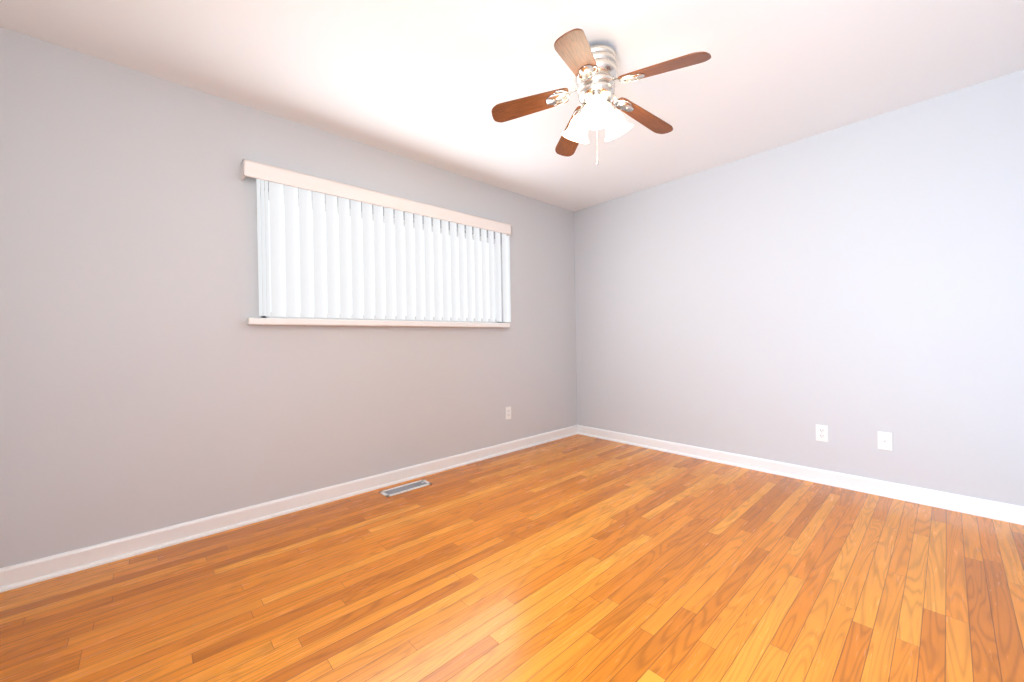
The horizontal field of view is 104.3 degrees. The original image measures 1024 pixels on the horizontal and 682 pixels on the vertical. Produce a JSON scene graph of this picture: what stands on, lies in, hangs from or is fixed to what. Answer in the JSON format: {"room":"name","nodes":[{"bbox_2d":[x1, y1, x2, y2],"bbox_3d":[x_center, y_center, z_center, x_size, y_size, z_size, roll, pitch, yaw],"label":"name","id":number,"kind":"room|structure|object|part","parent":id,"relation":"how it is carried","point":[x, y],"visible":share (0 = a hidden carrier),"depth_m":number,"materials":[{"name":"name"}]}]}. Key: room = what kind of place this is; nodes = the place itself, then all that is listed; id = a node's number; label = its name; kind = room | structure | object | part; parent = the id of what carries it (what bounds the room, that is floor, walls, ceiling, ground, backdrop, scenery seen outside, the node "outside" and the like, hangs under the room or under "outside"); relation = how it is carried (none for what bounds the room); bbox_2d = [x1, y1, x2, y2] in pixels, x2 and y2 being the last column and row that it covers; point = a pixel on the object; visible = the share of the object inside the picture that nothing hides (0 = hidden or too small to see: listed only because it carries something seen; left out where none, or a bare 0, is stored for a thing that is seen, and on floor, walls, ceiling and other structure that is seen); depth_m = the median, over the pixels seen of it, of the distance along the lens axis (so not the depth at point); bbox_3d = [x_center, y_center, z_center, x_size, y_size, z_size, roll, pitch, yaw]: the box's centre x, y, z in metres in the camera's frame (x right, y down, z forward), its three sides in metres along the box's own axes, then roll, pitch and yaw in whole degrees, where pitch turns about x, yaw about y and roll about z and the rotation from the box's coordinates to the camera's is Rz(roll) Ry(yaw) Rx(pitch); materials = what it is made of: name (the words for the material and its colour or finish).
{"room":"empty bedroom","nodes":[
{"label":"empty bedroom","id":0,"kind":"room"},
{"bbox_2d":[0,26,576,567],"bbox_3d":[-0.896,-0.172,3.018,4.480,2.440,0.140,-1,0,-42],"label":"wall","id":1,"kind":"structure","parent":0,"point":[150,378],"depth_m":2.15,"materials":[{"name":"grey paint"}]},
{"bbox_2d":[0,425,577,592],"bbox_3d":[-0.820,1.000,2.959,4.200,0.095,0.026,-1,0,-42],"label":"baseboard","id":2,"kind":"structure","parent":1,"relation":"attached to","point":[38,570],"depth_m":2.25,"materials":[{"name":"white wood"}]},
{"bbox_2d":[240,159,510,327],"bbox_3d":[-0.825,-0.574,3.010,2.042,0.932,0.225,-1,0,-42],"label":"window blinds","id":3,"kind":"object","parent":1,"relation":"attached to","point":[330,262],"visible":0.96,"depth_m":2.76,"materials":[{"name":"white plastic"}]},
{"bbox_3d":[-0.804,-0.129,3.009,2.022,0.040,0.127,-1,0,-42],"label":"sill","id":4,"kind":"part","parent":3,"relation":"part of","materials":[{"name":"white wood"}]},
{"bbox_2d":[505,406,510,419],"bbox_3d":[-0.035,0.669,3.694,0.070,0.115,0.006,-1,0,-42],"label":"outlet","id":5,"kind":"object","parent":1,"relation":"attached to","point":[506,413],"visible":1,"depth_m":3.68,"materials":[{"name":"white plastic"}]},
{"bbox_2d":[0,434,1023,681],"bbox_3d":[0.251,1.082,1.788,4.480,0.100,3.480,-1,0,-42],"label":"floor","id":6,"kind":"structure","parent":0,"point":[578,558],"depth_m":1.65,"materials":[{"name":"brown wood"}]},
{"bbox_2d":[379,479,431,496],"bbox_3d":[-0.751,1.042,2.827,0.350,0.010,0.125,-1,0,-42],"label":"floor vent","id":7,"kind":"object","parent":6,"relation":"in","point":[403,488],"visible":1,"depth_m":2.81,"materials":[{"name":"white metal"}]},
{"bbox_2d":[0,0,1023,211],"bbox_3d":[0.208,-1.458,1.781,4.480,0.100,3.480,-1,0,-42],"label":"ceiling","id":8,"kind":"structure","parent":0,"point":[432,82],"depth_m":2.03,"materials":[{"name":"white paint"}]},
{"bbox_2d":[491,28,710,164],"bbox_3d":[0.445,-1.141,1.949,0.999,0.544,0.980,-1,0,-42],"label":"ceiling fan","id":9,"kind":"object","parent":8,"relation":"hanging from","point":[593,68],"visible":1,"depth_m":1.90,"materials":[{"name":"brown wood"}]},
{"bbox_3d":[0.090,-1.184,1.999,0.392,0.006,0.120,-12,-13,7],"label":"blade","id":10,"kind":"part","parent":9,"relation":"part of","materials":[{"name":"brown wood"}]},
{"bbox_3d":[0.351,-1.189,2.283,0.120,0.006,0.392,11,-13,-9],"label":"blade","id":11,"kind":"part","parent":9,"relation":"part of","materials":[{"name":"brown wood"}]},
{"bbox_3d":[0.326,-1.083,2.042,0.149,0.145,0.141,-1,0,-42],"label":"lamp shade","id":12,"kind":"part","parent":9,"relation":"part of","materials":[{"name":"white glass"}]},
{"bbox_3d":[0.279,-1.186,1.664,0.120,0.006,0.392,-14,5,26],"label":"blade","id":13,"kind":"part","parent":9,"relation":"part of","materials":[{"name":"brown wood"}]},
{"bbox_3d":[0.413,-1.335,1.961,0.206,0.154,0.206,-1,0,-42],"label":"motor","id":14,"kind":"part","parent":9,"relation":"part of","materials":[{"name":"silver metal"}]},
{"bbox_3d":[0.397,-1.106,1.864,0.052,0.075,0.049,-1,0,-42],"label":"bulb","id":15,"kind":"part","parent":9,"relation":"part of","materials":[{"name":"white glass"}]},
{"bbox_3d":[0.392,-1.083,1.840,0.141,0.145,0.145,-1,0,-42],"label":"lamp shade","id":16,"kind":"part","parent":9,"relation":"part of","materials":[{"name":"white glass"}]},
{"bbox_3d":[0.534,-1.086,2.001,0.141,0.145,0.148,-1,0,-42],"label":"lamp shade","id":17,"kind":"part","parent":9,"relation":"part of","materials":[{"name":"white glass"}]},
{"label":"blade","id":18,"kind":"part","parent":9,"relation":"part of","materials":[{"name":"brown wood"}]},
{"bbox_3d":[0.656,-1.193,1.740,0.392,0.006,0.120,14,22,42],"label":"blade","id":19,"kind":"part","parent":9,"relation":"part of","materials":[{"name":"brown wood"}]},
{"bbox_2d":[574,69,1023,505],"bbox_3d":[1.832,-0.219,3.247,0.140,2.440,3.200,-1,0,-42],"label":"wall","id":20,"kind":"structure","parent":0,"point":[856,287],"depth_m":2.72,"materials":[{"name":"grey paint"}]},
{"bbox_2d":[578,425,1023,524],"bbox_3d":[1.791,0.954,3.195,0.026,0.095,3.200,-1,0,-42],"label":"baseboard","id":21,"kind":"structure","parent":20,"relation":"attached to","point":[1001,511],"depth_m":2.71,"materials":[{"name":"white wood"}]},
{"bbox_2d":[816,424,827,441],"bbox_3d":[2.170,0.645,2.786,0.008,0.115,0.070,-1,0,-42],"label":"outlet","id":22,"kind":"object","parent":20,"relation":"attached to","point":[825,433],"depth_m":2.78,"materials":[{"name":"white plastic"}]},
{"bbox_2d":[878,431,892,450],"bbox_3d":[2.384,0.641,2.544,0.018,0.115,0.070,-1,0,-42],"label":"outlet","id":23,"kind":"object","parent":20,"relation":"attached to","point":[885,440],"visible":1,"depth_m":2.54,"materials":[{"name":"white plastic"}]}
]}

